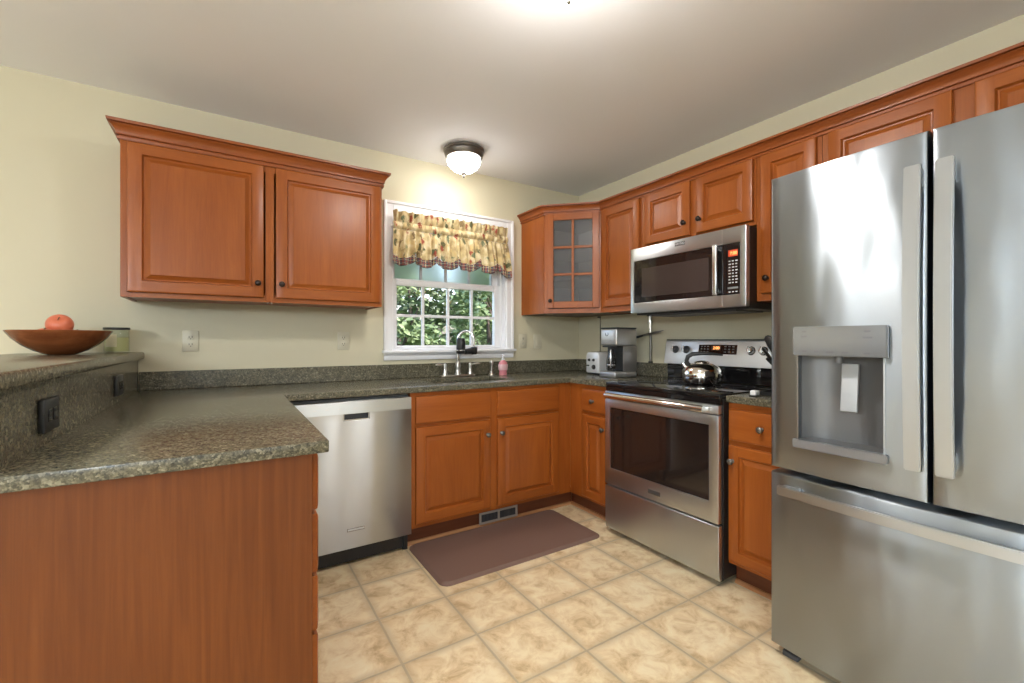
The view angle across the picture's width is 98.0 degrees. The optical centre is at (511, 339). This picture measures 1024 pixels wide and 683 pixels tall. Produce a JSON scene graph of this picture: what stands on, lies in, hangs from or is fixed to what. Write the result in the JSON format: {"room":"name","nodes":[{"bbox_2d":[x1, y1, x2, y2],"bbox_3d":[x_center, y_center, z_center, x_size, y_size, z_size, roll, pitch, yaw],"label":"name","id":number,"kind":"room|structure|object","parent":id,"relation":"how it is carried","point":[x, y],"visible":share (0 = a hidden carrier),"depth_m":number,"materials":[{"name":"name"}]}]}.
{"room":"kitchen","nodes":[
{"label":"kitchen","id":0,"kind":"room"},
{"bbox_2d":[0,65,578,390],"bbox_3d":[-2.132,-0.019,2.396,6.700,2.575,0.150,0,0,-32],"label":"wall","id":1,"kind":"structure","parent":0,"point":[60,151],"depth_m":2.38,"materials":[{"name":"beige paint"}]},
{"bbox_2d":[0,360,137,469],"bbox_3d":[-1.522,0.203,1.613,0.022,0.197,1.784,0,0,-32],"label":"backsplash","id":2,"kind":"structure","parent":1,"relation":"attached to","point":[83,396],"depth_m":1.27,"materials":[{"name":"stone"}]},
{"bbox_2d":[183,330,198,351],"bbox_3d":[-1.810,0.006,2.506,0.074,0.118,0.009,0,0,-32],"label":"wall outlet","id":3,"kind":"object","parent":1,"relation":"attached to","point":[190,338],"visible":1,"depth_m":2.50,"materials":[{"name":"beige plastic"}]},
{"bbox_2d":[187,335,193,339],"bbox_3d":[-1.808,-0.015,2.504,0.033,0.028,0.002,0,0,-32],"label":"socket","id":4,"kind":"object","parent":3,"relation":"attached to","point":[189,337],"depth_m":2.50,"materials":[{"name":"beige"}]},
{"bbox_2d":[187,342,193,346],"bbox_3d":[-1.808,0.026,2.504,0.033,0.028,0.002,0,0,-32],"label":"socket","id":5,"kind":"object","parent":3,"relation":"attached to","point":[189,344],"depth_m":2.50,"materials":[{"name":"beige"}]},
{"bbox_2d":[105,115,390,309],"bbox_3d":[-1.403,-0.614,2.548,1.325,0.835,0.374,0,0,-32],"label":"upper cabinet","id":6,"kind":"object","parent":1,"relation":"attached to","point":[204,219],"visible":1,"depth_m":2.35,"materials":[{"name":"brown wood"}]},
{"bbox_2d":[338,332,348,349],"bbox_3d":[-1.116,0.006,2.948,0.074,0.118,0.009,0,0,-32],"label":"wall outlet","id":7,"kind":"object","parent":1,"relation":"attached to","point":[343,337],"visible":1,"depth_m":2.95,"materials":[{"name":"beige plastic"}]},
{"bbox_2d":[139,359,577,390],"bbox_3d":[-0.700,0.221,3.206,3.072,0.100,0.020,0,0,-32],"label":"backsplash","id":8,"kind":"structure","parent":1,"relation":"attached to","point":[157,380],"depth_m":2.85,"materials":[{"name":"stone"}]},
{"bbox_2d":[382,199,516,360],"bbox_3d":[-0.472,-0.416,3.423,1.087,1.118,0.199,0,0,-32],"label":"window","id":9,"kind":"structure","parent":1,"relation":"in","point":[501,287],"depth_m":3.40,"materials":[{"name":"white paint"}]},
{"bbox_2d":[390,209,511,277],"bbox_3d":[-0.424,-0.699,3.326,0.973,0.409,0.083,0,0,-32],"label":"valance curtain","id":10,"kind":"object","parent":9,"relation":"hanging from","point":[478,243],"visible":1,"depth_m":3.30,"materials":[{"name":"fabric"}]},
{"bbox_2d":[519,334,525,347],"bbox_3d":[0.090,0.009,3.716,0.074,0.118,0.009,0,0,-32],"label":"wall outlet","id":11,"kind":"object","parent":1,"relation":"attached to","point":[522,337],"visible":1,"depth_m":3.71,"materials":[{"name":"beige plastic"}]},
{"bbox_2d":[533,335,541,347],"bbox_3d":[0.218,0.013,3.797,0.085,0.118,0.010,0,0,-32],"label":"wall switch","id":12,"kind":"object","parent":1,"relation":"attached to","point":[537,339],"visible":1,"depth_m":3.79,"materials":[{"name":"beige plastic"}]},
{"bbox_2d":[0,0,1023,195],"bbox_3d":[-0.319,-1.356,-0.451,6.700,0.100,6.900,0,0,-32],"label":"ceiling","id":13,"kind":"structure","parent":0,"point":[583,97],"depth_m":2.08,"materials":[{"name":"white paint"}]},
{"bbox_2d":[443,141,483,177],"bbox_3d":[-0.330,-1.210,3.058,0.280,0.192,0.280,0,0,-32],"label":"ceiling lamp","id":14,"kind":"object","parent":13,"relation":"attached to","point":[463,157],"visible":1,"depth_m":2.97,"materials":[{"name":"white glass"}]},
{"bbox_2d":[550,0,582,4],"bbox_3d":[0.189,-1.210,1.479,0.280,0.192,0.280,0,0,-32],"label":"ceiling lamp","id":15,"kind":"object","parent":13,"relation":"attached to","point":[560,2],"visible":1,"depth_m":1.53,"materials":[{"name":"white glass"}]},
{"bbox_2d":[316,504,841,682],"bbox_3d":[-0.319,1.239,-0.451,6.400,0.060,6.600,0,0,-32],"label":"floor","id":16,"kind":"structure","parent":0,"point":[612,607],"depth_m":1.89,"materials":[{"name":"tile"}]},
{"bbox_2d":[0,454,317,682],"bbox_3d":[-1.074,0.757,1.540,0.650,0.903,1.112,0,0,-32],"label":"base cabinet","id":17,"kind":"object","parent":16,"relation":"on","point":[201,575],"visible":0.96,"depth_m":1.05,"materials":[{"name":"brown wood"}]},
{"bbox_2d":[0,359,669,493],"bbox_3d":[-0.222,0.205,2.453,3.116,0.200,1.804,0,0,-32],"label":"countertop","id":18,"kind":"structure","parent":17,"relation":"on","point":[191,419],"depth_m":1.49,"materials":[{"name":"stone"}]},
{"bbox_2d":[38,395,58,433],"bbox_3d":[-1.217,0.195,1.171,0.016,0.086,0.120,0,0,-32],"label":"wall outlet","id":19,"kind":"object","parent":18,"relation":"attached to","point":[48,408],"visible":1,"depth_m":1.15,"materials":[{"name":"black plastic"}]},
{"bbox_2d":[48,408,52,421],"bbox_3d":[-1.200,0.195,1.157,0.002,0.033,0.028,0,0,-32],"label":"socket","id":20,"kind":"object","parent":19,"relation":"attached to","point":[50,410],"depth_m":1.15,"materials":[{"name":"grey plastic"}]},
{"bbox_2d":[54,406,57,418],"bbox_3d":[-1.222,0.195,1.192,0.002,0.033,0.028,0,0,-32],"label":"socket","id":21,"kind":"object","parent":19,"relation":"attached to","point":[55,407],"depth_m":1.19,"materials":[{"name":"grey plastic"}]},
{"bbox_2d":[114,374,122,396],"bbox_3d":[-1.689,0.195,1.913,0.016,0.086,0.120,0,0,-32],"label":"wall outlet","id":22,"kind":"object","parent":18,"relation":"attached to","point":[118,380],"visible":1,"depth_m":1.88,"materials":[{"name":"black plastic"}]},
{"bbox_2d":[435,330,479,377],"bbox_3d":[-0.389,0.098,3.280,0.363,0.346,0.100,0,0,-32],"label":"faucet","id":23,"kind":"object","parent":18,"relation":"on","point":[457,364],"visible":0.97,"depth_m":3.29,"materials":[{"name":"grey metal"}]},
{"bbox_2d":[456,338,477,353],"bbox_3d":[-0.331,0.046,3.269,0.168,0.121,0.069,0,0,-32],"label":"water filter","id":24,"kind":"object","parent":23,"relation":"attached to","point":[460,342],"visible":1,"depth_m":3.22,"materials":[{"name":"black plastic"}]},
{"bbox_2d":[488,360,494,374],"bbox_3d":[-0.159,0.214,3.445,0.048,0.114,0.048,0,0,-32],"label":"sprayer","id":25,"kind":"object","parent":18,"relation":"on","point":[491,362],"visible":0.99,"depth_m":3.43,"materials":[{"name":"grey metal"}]},
{"bbox_2d":[498,354,507,374],"bbox_3d":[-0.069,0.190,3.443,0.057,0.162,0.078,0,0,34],"label":"soap bottle","id":26,"kind":"object","parent":18,"relation":"on","point":[502,366],"visible":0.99,"depth_m":3.42,"materials":[{"name":"pink plastic"}]},
{"bbox_2d":[586,352,608,374],"bbox_3d":[0.725,0.183,3.554,0.256,0.177,0.147,0,0,-32],"label":"toaster","id":27,"kind":"object","parent":18,"relation":"on","point":[596,362],"visible":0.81,"depth_m":3.47,"materials":[{"name":"silver metal"}]},
{"bbox_2d":[600,327,636,377],"bbox_3d":[0.779,0.090,3.272,0.224,0.362,0.164,0,0,-32],"label":"coffee maker","id":28,"kind":"object","parent":18,"relation":"on","point":[622,340],"visible":0.99,"depth_m":3.22,"materials":[{"name":"silver metal"}]},
{"bbox_2d":[606,349,615,370],"bbox_3d":[0.723,0.145,3.224,0.074,0.163,0.096,0,0,-13],"label":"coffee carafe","id":29,"kind":"object","parent":28,"relation":"on","point":[609,350],"visible":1,"depth_m":3.19,"materials":[{"name":"silver glass"}]},
{"bbox_2d":[648,316,652,362],"bbox_3d":[1.039,-0.017,3.337,0.034,0.376,0.034,0,0,-32],"label":"metal pole","id":30,"kind":"object","parent":18,"relation":"on","point":[650,318],"visible":0.88,"depth_m":3.33,"materials":[{"name":"grey metal"}]},
{"bbox_2d":[636,330,662,338],"bbox_3d":[1.016,-0.039,3.320,0.024,0.067,0.297,0,0,-32],"label":"utensil","id":31,"kind":"object","parent":30,"relation":"attached to","point":[654,332],"visible":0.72,"depth_m":3.32,"materials":[{"name":"black plastic"}]},
{"bbox_2d":[290,394,410,568],"bbox_3d":[-1.002,0.761,2.622,0.628,0.894,0.623,0,0,-32],"label":"dishwasher","id":32,"kind":"object","parent":16,"relation":"on","point":[363,510],"visible":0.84,"depth_m":2.39,"materials":[{"name":"grey metal"}]},
{"bbox_2d":[408,380,570,545],"bbox_3d":[-0.206,0.757,3.140,1.261,0.903,0.656,0,0,-32],"label":"base cabinet","id":33,"kind":"object","parent":16,"relation":"on","point":[474,452],"visible":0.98,"depth_m":2.81,"materials":[{"name":"brown wood"}]},
{"bbox_2d":[479,505,517,524],"bbox_3d":[-0.087,1.153,2.937,0.293,0.074,0.008,0,0,-32],"label":"floor vent","id":34,"kind":"object","parent":33,"relation":"attached to","point":[511,511],"visible":0.98,"depth_m":2.93,"materials":[{"name":"beige metal"}]},
{"bbox_2d":[409,510,598,586],"bbox_3d":[-0.028,1.201,2.663,1.060,0.014,0.516,0,0,-32],"label":"floor mat","id":35,"kind":"object","parent":16,"relation":"on","point":[453,559],"visible":1,"depth_m":2.60,"materials":[{"name":"brown rubber"}]},
{"bbox_2d":[570,383,607,520],"bbox_3d":[0.750,0.757,3.209,0.656,0.903,0.484,0,0,-32],"label":"base cabinet","id":36,"kind":"object","parent":16,"relation":"on","point":[587,402],"visible":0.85,"depth_m":3.04,"materials":[{"name":"brown wood"}]},
{"bbox_2d":[603,339,771,581],"bbox_3d":[1.043,0.602,2.652,0.724,1.212,0.796,0,0,-32],"label":"stove","id":37,"kind":"object","parent":16,"relation":"on","point":[667,439],"visible":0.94,"depth_m":2.46,"materials":[{"name":"silver metal"}]},
{"bbox_2d":[606,377,771,399],"bbox_3d":[1.068,0.277,2.658,0.631,0.026,0.777,0,0,-32],"label":"cooktop","id":38,"kind":"object","parent":37,"relation":"in","point":[673,387],"depth_m":2.53,"materials":[{"name":"black glass"}]},
{"bbox_2d":[681,352,722,384],"bbox_3d":[1.148,0.167,2.691,0.232,0.193,0.232,0,0,-32],"label":"kettle","id":39,"kind":"object","parent":37,"relation":"on","point":[701,372],"visible":1,"depth_m":2.62,"materials":[{"name":"silver metal"}]},
{"bbox_2d":[726,403,780,599],"bbox_3d":[1.398,0.757,2.192,0.656,0.903,0.354,0,0,-32],"label":"base cabinet","id":40,"kind":"object","parent":16,"relation":"on","point":[749,462],"visible":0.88,"depth_m":2.09,"materials":[{"name":"brown wood"}]},
{"bbox_2d":[726,393,771,407],"bbox_3d":[1.410,0.288,2.199,0.634,0.034,0.356,0,0,-32],"label":"countertop","id":41,"kind":"structure","parent":40,"relation":"on","point":[762,401],"depth_m":2.10,"materials":[{"name":"stone"}]},
{"bbox_2d":[749,390,759,396],"bbox_3d":[1.164,0.256,2.135,0.040,0.030,0.036,0,0,-32],"label":"dish","id":42,"kind":"object","parent":41,"relation":"on","point":[753,393],"visible":1,"depth_m":2.12,"materials":[{"name":"white ceramic"}]},
{"bbox_2d":[759,389,771,395],"bbox_3d":[1.363,0.261,2.176,0.240,0.020,0.205,0,0,-32],"label":"serving tray","id":43,"kind":"object","parent":41,"relation":"on","point":[761,392],"visible":0.08,"depth_m":2.17,"materials":[{"name":"black plastic"}]},
{"bbox_3d":[1.478,0.192,2.312,0.122,0.157,0.122,0,0,-32],"label":"utensil crock","id":44,"kind":"object","parent":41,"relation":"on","visible":0},
{"bbox_2d":[762,348,771,361],"bbox_3d":[1.404,0.149,2.360,0.044,0.214,0.150,0,0,-32],"label":"spatula","id":45,"kind":"object","parent":44,"relation":"in","point":[764,350],"visible":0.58,"depth_m":2.39,"materials":[{"name":"black plastic"}]},
{"bbox_2d":[764,335,771,352],"bbox_3d":[1.428,0.115,2.383,0.017,0.282,0.145,0,0,-42],"label":"spoon","id":46,"kind":"object","parent":44,"relation":"in","point":[768,339],"visible":0.4,"depth_m":2.41,"materials":[{"name":"black plastic"}]},
{"bbox_2d":[772,103,1023,682],"bbox_3d":[1.587,0.292,1.549,0.976,1.832,0.927,0,0,-32],"label":"refrigerator","id":47,"kind":"object","parent":16,"relation":"on","point":[898,265],"visible":1,"depth_m":1.36,"materials":[{"name":"grey metal"}]},
{"bbox_2d":[579,14,1023,363],"bbox_3d":[2.483,-0.019,1.245,0.150,2.575,6.750,0,0,-32],"label":"wall","id":48,"kind":"structure","parent":0,"point":[1006,34],"depth_m":2.73,"materials":[{"name":"beige paint"}]},
{"bbox_2d":[521,211,623,316],"bbox_3d":[0.508,-0.591,3.614,0.634,0.772,0.627,0,0,-32],"label":"upper cabinet","id":49,"kind":"object","parent":48,"relation":"attached to","point":[561,253],"visible":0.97,"depth_m":3.54,"materials":[{"name":"brown wood"}]},
{"bbox_2d":[517,41,1023,223],"bbox_3d":[1.156,-0.999,2.533,0.371,0.069,3.197,0,0,-39],"label":"crown molding","id":50,"kind":"structure","parent":49,"relation":"attached to","point":[966,74],"depth_m":2.07,"materials":[{"name":"brown wood"}]},
{"bbox_2d":[597,316,600,351],"bbox_3d":[0.748,-0.016,3.819,0.012,0.373,0.039,0,0,-32],"label":"channel","id":51,"kind":"object","parent":48,"relation":"attached to","point":[598,317],"visible":0.76,"depth_m":3.81,"materials":[{"name":"beige paint"}]},
{"bbox_2d":[601,198,641,313],"bbox_3d":[0.903,-0.591,3.263,0.344,0.772,0.396,0,0,-32],"label":"upper cabinet","id":52,"kind":"object","parent":48,"relation":"attached to","point":[621,225],"visible":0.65,"depth_m":3.17,"materials":[{"name":"brown wood"}]},
{"bbox_2d":[578,359,669,377],"bbox_3d":[0.875,0.221,3.611,0.020,0.100,1.028,0,0,-32],"label":"backsplash","id":53,"kind":"structure","parent":48,"relation":"attached to","point":[643,368],"depth_m":3.34,"materials":[{"name":"stone"}]},
{"bbox_2d":[642,158,756,246],"bbox_3d":[1.206,-0.795,2.761,0.374,0.364,0.772,0,0,-32],"label":"upper cabinet","id":54,"kind":"object","parent":48,"relation":"attached to","point":[725,198],"visible":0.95,"depth_m":2.61,"materials":[{"name":"brown wood"}]},
{"bbox_2d":[631,224,771,316],"bbox_3d":[1.167,-0.380,2.749,0.449,0.445,0.788,0,0,-32],"label":"microwave","id":55,"kind":"object","parent":54,"relation":"attached to","point":[711,273],"visible":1,"depth_m":2.55,"materials":[{"name":"silver metal"}]},
{"bbox_2d":[757,136,822,302],"bbox_3d":[1.497,-0.591,2.304,0.374,0.772,0.308,0,0,-32],"label":"upper cabinet","id":56,"kind":"object","parent":48,"relation":"attached to","point":[807,153],"visible":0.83,"depth_m":2.29,"materials":[{"name":"brown wood"}]},
{"bbox_2d":[823,65,1023,162],"bbox_3d":[1.859,-0.820,1.762,0.344,0.314,0.992,0,0,-32],"label":"upper cabinet","id":57,"kind":"object","parent":48,"relation":"attached to","point":[1005,89],"visible":0.4,"depth_m":1.77,"materials":[{"name":"brown wood"}]},
{"label":"outside","id":58,"kind":"structure","parent":0,"visible":0},
{"bbox_3d":[-5.462,1.959,13.583,28.000,0.300,21.400,0,0,-32],"label":"ground","id":59,"kind":"structure","parent":58,"visible":0},
{"bbox_2d":[397,286,408,313],"bbox_3d":[-3.422,-1.455,9.268,2.645,6.530,2.702,0,0,38],"label":"tree","id":60,"kind":"object","parent":59,"relation":"on","point":[399,303],"visible":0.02,"depth_m":9.05,"materials":[{"name":"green plant"}]},
{"bbox_2d":[397,286,449,344],"bbox_3d":[-1.751,-0.158,7.602,1.632,3.939,1.658,0,0,-32],"label":"shrub","id":61,"kind":"object","parent":59,"relation":"on","point":[411,307],"visible":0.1,"depth_m":7.24,"materials":[{"name":"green plant"}]},
{"bbox_2d":[397,286,453,345],"bbox_3d":[-1.481,0.389,5.951,1.356,2.844,1.274,0,0,-32],"label":"shrub","id":62,"kind":"object","parent":59,"relation":"on","point":[406,333],"visible":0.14,"depth_m":5.88,"materials":[{"name":"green plant"}]},
{"bbox_2d":[416,287,491,343],"bbox_3d":[-1.112,-1.594,10.626,2.574,6.808,2.722,0,0,-32],"label":"tree","id":63,"kind":"object","parent":59,"relation":"on","point":[443,308],"visible":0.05,"depth_m":10.05,"materials":[{"name":"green plant"}]},
{"bbox_2d":[445,290,491,344],"bbox_3d":[-0.320,0.196,6.675,1.347,3.230,1.387,0,0,-32],"label":"shrub","id":64,"kind":"object","parent":59,"relation":"on","point":[487,323],"visible":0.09,"depth_m":6.52,"materials":[{"name":"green plant"}]},
{"bbox_2d":[451,291,491,343],"bbox_3d":[-0.801,-2.931,14.522,3.357,9.482,3.627,0,0,-32],"label":"tree","id":65,"kind":"object","parent":59,"relation":"on","point":[456,320],"visible":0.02,"depth_m":14.32,"materials":[{"name":"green plant"}]},
{"bbox_2d":[453,290,491,344],"bbox_3d":[-0.319,-0.092,8.529,1.632,3.804,1.626,0,0,5],"label":"shrub","id":66,"kind":"object","parent":59,"relation":"on","point":[477,297],"visible":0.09,"depth_m":8.55,"materials":[{"name":"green plant"}]},
{"bbox_3d":[-1.588,0.657,1.586,0.117,1.104,1.799,0,0,-32],"label":"wall","id":67,"kind":"structure","parent":0,"visible":0},
{"bbox_2d":[0,352,144,390],"bbox_3d":[-1.694,0.084,1.494,0.490,0.038,1.838,0,0,-32],"label":"bar","id":68,"kind":"object","parent":67,"relation":"on","point":[17,369],"visible":1,"depth_m":1.32,"materials":[{"name":"stone"}]},
{"bbox_2d":[3,330,112,354],"bbox_3d":[-1.994,0.011,1.969,0.343,0.106,0.343,0,0,-32],"label":"fruit bowl","id":69,"kind":"object","parent":68,"relation":"on","point":[47,342],"visible":1,"depth_m":1.88,"materials":[{"name":"brown wood"}]},
{"bbox_2d":[45,314,73,329],"bbox_3d":[-2.000,-0.068,1.968,0.093,0.092,0.090,0,0,-32],"label":"apple","id":70,"kind":"object","parent":69,"relation":"in","point":[58,321],"visible":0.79,"depth_m":1.94,"materials":[{"name":"orange food"}]},
{"bbox_2d":[103,327,130,350],"bbox_3d":[-1.995,0.000,2.246,0.106,0.128,0.106,0,0,-32],"label":"candle jar","id":71,"kind":"object","parent":68,"relation":"on","point":[112,343],"visible":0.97,"depth_m":2.21,"materials":[{"name":"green glass"}]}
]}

